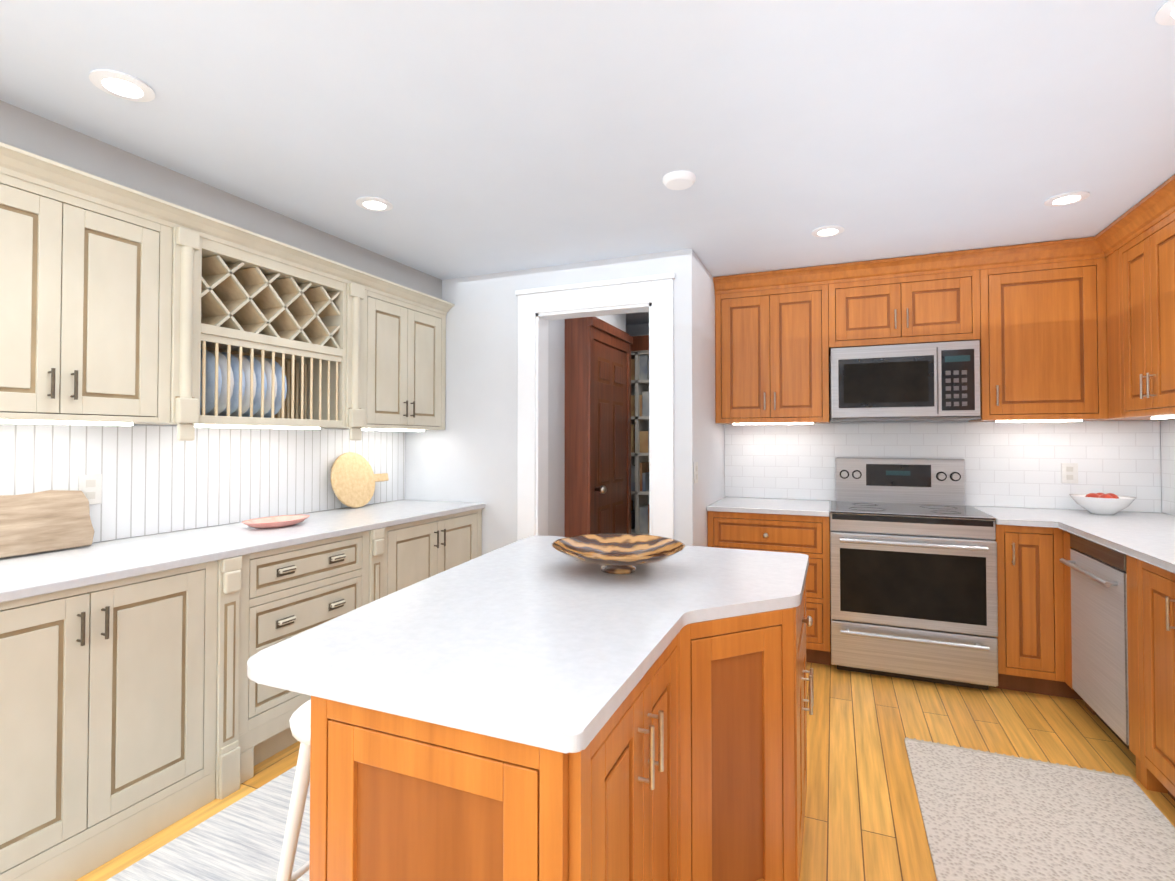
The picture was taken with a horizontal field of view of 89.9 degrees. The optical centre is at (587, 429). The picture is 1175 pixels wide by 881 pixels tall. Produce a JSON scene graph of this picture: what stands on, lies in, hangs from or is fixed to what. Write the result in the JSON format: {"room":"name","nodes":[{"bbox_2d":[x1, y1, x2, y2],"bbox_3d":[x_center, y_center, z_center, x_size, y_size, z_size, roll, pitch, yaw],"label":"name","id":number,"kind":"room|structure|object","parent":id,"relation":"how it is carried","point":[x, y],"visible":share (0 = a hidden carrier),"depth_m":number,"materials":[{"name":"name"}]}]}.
{"room":"kitchen","nodes":[
{"label":"kitchen","id":0,"kind":"room"},
{"bbox_2d":[92,424,402,542],"bbox_3d":[-2.351,0.152,1.676,0.120,2.410,5.278,0,-1,23],"label":"wall","id":1,"kind":"structure","parent":0,"point":[176,426],"depth_m":2.66,"materials":[{"name":"white paint"}]},
{"bbox_2d":[0,146,179,425],"bbox_3d":[-1.948,-0.452,2.034,0.350,0.840,0.762,0,-1,23],"label":"upper cabinet","id":2,"kind":"object","parent":1,"relation":"attached to","point":[120,305],"depth_m":2.05,"materials":[{"name":"paint"}]},
{"bbox_2d":[0,423,404,541],"bbox_3d":[-1.922,0.219,2.523,0.012,0.471,3.374,0,-1,23],"label":"backsplash","id":3,"kind":"structure","parent":1,"relation":"attached to","point":[158,479],"depth_m":2.71,"materials":[{"name":"white wood"}]},
{"bbox_2d":[78,474,101,504],"bbox_3d":[-1.983,0.239,2.345,0.008,0.120,0.080,0,-1,23],"label":"outlet","id":4,"kind":"object","parent":3,"relation":"attached to","point":[90,486],"visible":0.83,"depth_m":2.35,"materials":[{"name":"plastic"}]},
{"bbox_2d":[176,230,251,341],"bbox_3d":[-1.720,-0.617,2.582,0.310,0.361,0.226,0,-1,23],"label":"upper cabinet","id":5,"kind":"object","parent":1,"relation":"attached to","point":[213,271],"depth_m":2.52,"materials":[{"name":"paint"}]},
{"bbox_2d":[204,250,283,345],"bbox_3d":[-1.665,-0.615,2.713,0.310,0.361,0.312,0,-1,23],"label":"upper cabinet","id":6,"kind":"object","parent":1,"relation":"attached to","point":[265,272],"depth_m":2.74,"materials":[{"name":"paint"}]},
{"bbox_2d":[244,262,315,349],"bbox_3d":[-1.593,-0.612,2.884,0.310,0.361,0.312,0,-1,23],"label":"upper cabinet","id":7,"kind":"object","parent":1,"relation":"attached to","point":[299,282],"depth_m":2.91,"materials":[{"name":"paint"}]},
{"bbox_2d":[272,270,347,357],"bbox_3d":[-1.518,-0.609,3.064,0.310,0.361,0.332,0,-1,23],"label":"upper cabinet","id":8,"kind":"object","parent":1,"relation":"attached to","point":[331,293],"depth_m":3.10,"materials":[{"name":"paint"}]},
{"bbox_2d":[308,274,447,431],"bbox_3d":[-1.263,-0.424,3.669,0.350,0.840,0.767,0,-1,23],"label":"upper cabinet","id":9,"kind":"object","parent":1,"relation":"attached to","point":[392,374],"depth_m":3.41,"materials":[{"name":"paint"}]},
{"bbox_2d":[405,251,670,554],"bbox_3d":[-0.431,0.188,3.797,2.022,2.410,0.120,0,-1,23],"label":"wall","id":10,"kind":"structure","parent":0,"point":[468,454],"depth_m":3.84,"materials":[{"name":"white paint"}]},
{"bbox_2d":[515,273,674,540],"bbox_3d":[0.047,0.252,3.583,1.030,2.275,0.164,0,-1,23],"label":"door frame","id":11,"kind":"structure","parent":10,"relation":"attached to","point":[539,308],"depth_m":3.57,"materials":[{"name":"white paint"}]},
{"bbox_2d":[548,319,564,536],"bbox_3d":[-0.273,0.191,3.960,0.120,2.410,0.302,0,-1,23],"label":"wall","id":12,"kind":"structure","parent":0,"point":[556,424],"depth_m":3.96,"materials":[{"name":"white paint"}]},
{"bbox_2d":[0,0,1174,324],"bbox_3d":[0.198,-1.100,1.833,5.476,0.100,8.100,0,-1,23],"label":"ceiling","id":13,"kind":"structure","parent":0,"point":[466,138],"depth_m":1.96,"materials":[{"name":"white paint"}]},
{"bbox_2d":[89,69,154,101],"bbox_3d":[-1.417,-1.046,1.793,0.160,0.010,0.160,0,-1,23],"label":"recessed light","id":14,"kind":"object","parent":13,"relation":"in","point":[121,85],"visible":1,"depth_m":1.79,"materials":[{"name":"white paint"}]},
{"bbox_2d":[0,100,441,298],"bbox_3d":[-2.150,-0.968,1.610,0.315,0.172,5.278,0,-1,23],"label":"soffit","id":15,"kind":"structure","parent":13,"relation":"attached to","point":[25,130],"depth_m":2.40,"materials":[{"name":"paint"}]},
{"bbox_2d":[356,196,392,211],"bbox_3d":[-0.975,-1.031,2.692,0.160,0.010,0.160,0,-1,23],"label":"recessed light","id":16,"kind":"object","parent":13,"relation":"in","point":[374,203],"visible":1,"depth_m":2.69,"materials":[{"name":"white paint"}]},
{"bbox_2d":[663,170,695,189],"bbox_3d":[0.379,-1.026,2.429,0.136,0.028,0.136,0,-1,23],"label":"smoke detector","id":17,"kind":"object","parent":13,"relation":"attached to","point":[679,180],"visible":1,"depth_m":2.40,"materials":[{"name":"white paint"}]},
{"bbox_2d":[811,225,844,236],"bbox_3d":[1.243,-1.025,3.043,0.160,0.010,0.160,0,-1,23],"label":"recessed light","id":18,"kind":"object","parent":13,"relation":"in","point":[828,231],"visible":1,"depth_m":3.04,"materials":[{"name":"white paint"}]},
{"bbox_2d":[1044,191,1089,205],"bbox_3d":[2.144,-1.032,2.633,0.160,0.010,0.160,0,-1,23],"label":"recessed light","id":19,"kind":"object","parent":13,"relation":"in","point":[1067,198],"visible":1,"depth_m":2.63,"materials":[{"name":"white paint"}]},
{"bbox_2d":[1155,0,1174,24],"bbox_3d":[1.507,-1.052,1.447,0.160,0.010,0.160,0,-1,23],"label":"recessed light","id":20,"kind":"object","parent":13,"relation":"in","point":[1165,14],"visible":1,"depth_m":1.49,"materials":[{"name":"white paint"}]},
{"bbox_2d":[564,314,632,536],"bbox_3d":[0.078,0.199,4.464,0.378,2.410,0.900,0,-1,23],"label":"door","id":21,"kind":"structure","parent":0,"point":[597,424],"depth_m":4.16,"materials":[{"name":"brown wood"}]},
{"bbox_2d":[75,662,1174,880],"bbox_3d":[0.198,1.410,1.791,5.476,0.100,8.100,0,-1,23],"label":"floor","id":22,"kind":"structure","parent":0,"point":[863,820],"depth_m":2.48,"materials":[{"name":"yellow wood"}]},
{"bbox_2d":[0,559,223,880],"bbox_3d":[-1.835,0.920,1.908,0.638,0.884,0.859,0,-1,23],"label":"base cabinet","id":23,"kind":"object","parent":22,"relation":"on","point":[135,710],"depth_m":1.85,"materials":[{"name":"paint"}]},
{"bbox_2d":[106,765,309,880],"bbox_3d":[-1.060,1.353,1.723,0.740,0.010,2.280,0,-1,23],"label":"runner rug","id":24,"kind":"object","parent":22,"relation":"on","point":[241,839],"visible":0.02,"depth_m":1.91,"materials":[{"name":"grey fabric"}]},
{"bbox_2d":[276,699,310,880],"bbox_3d":[-0.611,1.034,1.508,0.295,0.647,0.297,0,-1,23],"label":"counter stool","id":25,"kind":"object","parent":22,"relation":"on","point":[300,722],"visible":0.1,"depth_m":1.45,"materials":[{"name":"paint"}]},
{"bbox_2d":[224,529,375,792],"bbox_3d":[-1.503,0.933,2.700,0.638,0.884,0.690,0,-1,23],"label":"base cabinet","id":26,"kind":"object","parent":22,"relation":"on","point":[271,597],"depth_m":2.41,"materials":[{"name":"paint"}]},
{"bbox_2d":[372,509,481,601],"bbox_3d":[-1.160,0.947,3.520,0.638,0.884,0.920,0,-1,23],"label":"base cabinet","id":27,"kind":"object","parent":22,"relation":"on","point":[405,555],"depth_m":3.27,"materials":[{"name":"paint"}]},
{"bbox_2d":[0,499,484,602],"bbox_3d":[-1.622,0.470,2.393,0.663,0.030,3.374,0,-1,23],"label":"countertop","id":28,"kind":"structure","parent":27,"relation":"on","point":[28,575],"depth_m":2.28,"materials":[{"name":"white stone"}]},
{"bbox_2d":[0,490,94,557],"bbox_3d":[-2.010,0.336,2.134,0.080,0.223,0.356,0,-1,23],"label":"cutting board","id":29,"kind":"object","parent":28,"relation":"on","point":[43,521],"visible":0.96,"depth_m":2.15,"materials":[{"name":"beige wood"}]},
{"bbox_2d":[242,515,309,528],"bbox_3d":[-1.487,0.444,2.817,0.218,0.034,0.333,0,-1,23],"label":"oval dish","id":30,"kind":"object","parent":28,"relation":"on","point":[275,521],"visible":1,"depth_m":2.81,"materials":[{"name":"ceramic"}]},
{"bbox_2d":[330,452,388,507],"bbox_3d":[-1.391,0.304,3.614,0.090,0.336,0.460,0,-1,23],"label":"round cutting board","id":31,"kind":"object","parent":28,"relation":"on","point":[354,478],"visible":0.98,"depth_m":3.54,"materials":[{"name":"brown wood"}]},
{"bbox_2d":[309,604,804,880],"bbox_3d":[0.025,0.909,1.296,0.777,0.884,0.892,0,-1,23],"label":"base cabinet","id":32,"kind":"object","parent":22,"relation":"on","point":[689,763],"depth_m":1.02,"materials":[{"name":"brown wood"}]},
{"bbox_2d":[631,335,648,534],"bbox_3d":[0.487,0.298,5.293,1.350,2.240,0.348,0,-1,23],"label":"shelf","id":33,"kind":"object","parent":22,"relation":"on","point":[640,435],"visible":0.1,"depth_m":5.18,"materials":[{"name":"white paint"}]},
{"bbox_2d":[707,511,830,664],"bbox_3d":[1.194,0.952,3.819,0.706,0.884,0.681,0,-1,23],"label":"base cabinet","id":34,"kind":"object","parent":22,"relation":"on","point":[808,535],"visible":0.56,"depth_m":3.48,"materials":[{"name":"brown wood"}]},
{"bbox_2d":[707,497,829,516],"bbox_3d":[1.196,0.494,3.829,0.707,0.030,0.675,0,-1,23],"label":"countertop","id":35,"kind":"structure","parent":34,"relation":"on","point":[802,507],"depth_m":3.64,"materials":[{"name":"white stone"}]},
{"bbox_2d":[801,580,812,804],"bbox_3d":[0.297,0.920,1.947,0.777,0.884,0.690,0,-1,23],"label":"base cabinet","id":36,"kind":"object","parent":22,"relation":"on","point":[804,620],"depth_m":1.92,"materials":[{"name":"brown wood"}]},
{"bbox_2d":[247,536,808,752],"bbox_3d":[-0.006,0.457,1.645,1.116,0.030,1.517,0,-1,23],"label":"countertop","id":37,"kind":"structure","parent":36,"relation":"on","point":[540,641],"depth_m":1.23,"materials":[{"name":"white stone"}]},
{"bbox_2d":[552,533,684,573],"bbox_3d":[0.097,0.403,1.861,0.420,0.083,0.420,0,-1,23],"label":"bowl","id":38,"kind":"object","parent":37,"relation":"on","point":[617,553],"visible":1,"depth_m":1.94,"materials":[{"name":"wood"}]},
{"bbox_2d":[830,457,997,689],"bbox_3d":[1.876,0.783,3.488,0.804,1.210,0.742,0,-1,23],"label":"range","id":39,"kind":"object","parent":22,"relation":"on","point":[913,560],"visible":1,"depth_m":3.23,"materials":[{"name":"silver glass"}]},
{"bbox_2d":[994,524,1082,699],"bbox_3d":[2.697,0.941,3.189,0.936,0.884,0.682,0,-1,23],"label":"base cabinet","id":40,"kind":"object","parent":22,"relation":"on","point":[1031,626],"visible":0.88,"depth_m":3.03,"materials":[{"name":"brown wood"}]},
{"bbox_2d":[904,737,1174,880],"bbox_3d":[1.207,1.343,1.126,0.785,0.012,2.930,0,-1,23],"label":"runner rug","id":41,"kind":"object","parent":22,"relation":"on","point":[988,816],"visible":1,"depth_m":2.03,"materials":[{"name":"carpet"}]},
{"bbox_2d":[1060,533,1135,756],"bbox_3d":[2.506,0.932,2.500,0.656,0.878,0.588,0,-1,23],"label":"stainless steel dishwasher","id":42,"kind":"object","parent":22,"relation":"on","point":[1099,629],"visible":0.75,"depth_m":2.55,"materials":[{"name":"silver metal"}]},
{"bbox_2d":[1131,557,1174,800],"bbox_3d":[2.273,0.918,1.807,0.650,0.884,0.678,0,-1,23],"label":"base cabinet","id":43,"kind":"object","parent":22,"relation":"on","point":[1151,634],"depth_m":2.15,"materials":[{"name":"brown wood"}]},
{"bbox_2d":[973,506,1174,572],"bbox_3d":[1.855,0.449,1.188,0.937,0.030,5.038,0,-1,23],"label":"countertop","id":44,"kind":"structure","parent":43,"relation":"on","point":[1148,537],"depth_m":2.84,"materials":[{"name":"white stone"}]},
{"bbox_2d":[1069,493,1135,514],"bbox_3d":[2.870,0.411,3.280,0.286,0.115,0.286,0,-1,23],"label":"fruit bowl","id":45,"kind":"object","parent":44,"relation":"on","point":[1104,504],"visible":1,"depth_m":3.22,"materials":[{"name":"ceramic"}]},
{"bbox_2d":[626,323,648,335],"bbox_3d":[0.596,0.217,5.505,1.688,2.410,0.120,0,-1,23],"label":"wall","id":46,"kind":"structure","parent":0,"point":[637,329],"depth_m":5.51,"materials":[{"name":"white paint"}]},
{"bbox_2d":[671,248,724,546],"bbox_3d":[0.739,0.188,3.818,0.120,2.410,1.062,0,-1,23],"label":"wall","id":47,"kind":"structure","parent":0,"point":[699,434],"depth_m":3.37,"materials":[{"name":"white paint"}]},
{"bbox_2d":[694,462,697,483],"bbox_3d":[0.623,0.246,3.368,0.008,0.120,0.080,0,-1,23],"label":"light switch","id":48,"kind":"object","parent":47,"relation":"attached to","point":[695,472],"visible":0.98,"depth_m":3.35,"materials":[{"name":"plastic"}]},
{"bbox_2d":[725,355,1161,512],"bbox_3d":[2.099,0.190,3.889,2.574,2.410,0.120,0,-1,23],"label":"wall","id":49,"kind":"structure","parent":0,"point":[940,422],"depth_m":3.83,"materials":[{"name":"white tile"}]},
{"bbox_2d":[713,266,832,424],"bbox_3d":[1.256,-0.527,3.989,0.706,0.966,0.365,0,-1,23],"label":"upper cabinet","id":50,"kind":"object","parent":49,"relation":"attached to","point":[774,329],"depth_m":3.81,"materials":[{"name":"brown wood"}]},
{"bbox_2d":[829,250,984,347],"bbox_3d":[1.954,-0.764,3.701,0.804,0.501,0.365,0,-1,23],"label":"upper cabinet","id":51,"kind":"object","parent":49,"relation":"attached to","point":[929,298],"depth_m":3.51,"materials":[{"name":"brown wood"}]},
{"bbox_2d":[830,340,980,421],"bbox_3d":[1.946,-0.281,3.675,0.788,0.450,0.404,0,-1,23],"label":"over-the-range microwave","id":52,"kind":"object","parent":51,"relation":"attached to","point":[936,381],"visible":1,"depth_m":3.48,"materials":[{"name":"silver metal"}]},
{"bbox_2d":[725,421,1160,511],"bbox_3d":[2.123,0.217,3.806,2.438,0.519,0.010,0,-1,23],"label":"tile backsplash","id":53,"kind":"structure","parent":49,"relation":"attached to","point":[1012,464],"depth_m":3.66,"materials":[{"name":"white tile"}]},
{"bbox_2d":[1061,463,1077,483],"bbox_3d":[2.857,0.258,3.485,0.080,0.120,0.008,0,-1,23],"label":"electrical outlet","id":54,"kind":"object","parent":53,"relation":"attached to","point":[1069,472],"visible":1,"depth_m":3.48,"materials":[{"name":"plastic"}]},
{"bbox_2d":[968,234,1112,421],"bbox_3d":[2.590,-0.536,3.430,0.571,0.966,0.365,0,-1,23],"label":"upper cabinet","id":55,"kind":"object","parent":49,"relation":"attached to","point":[1076,330],"depth_m":3.25,"materials":[{"name":"brown wood"}]},
{"bbox_2d":[1109,234,1116,420],"bbox_3d":[3.004,-0.539,3.257,0.403,0.966,0.365,0,-1,23],"label":"upper cabinet","id":56,"kind":"object","parent":49,"relation":"attached to","point":[1110,235],"depth_m":3.07,"materials":[{"name":"brown wood"}]},
{"bbox_3d":[2.117,0.132,0.445,0.120,2.410,6.460,0,-1,23],"label":"wall","id":57,"kind":"structure","parent":0,"visible":0},
{"bbox_2d":[1113,182,1174,420],"bbox_3d":[2.760,-0.550,2.626,0.365,0.966,0.678,0,-1,23],"label":"upper cabinet","id":58,"kind":"object","parent":57,"relation":"attached to","point":[1143,244],"depth_m":2.75,"materials":[{"name":"brown wood"}]},
{"bbox_2d":[1161,420,1174,514],"bbox_3d":[2.280,0.170,1.008,0.010,0.519,5.026,0,-1,23],"label":"tile backsplash","id":59,"kind":"structure","parent":57,"relation":"attached to","point":[1168,461],"depth_m":3.26,"materials":[{"name":"white tile"}]}
]}

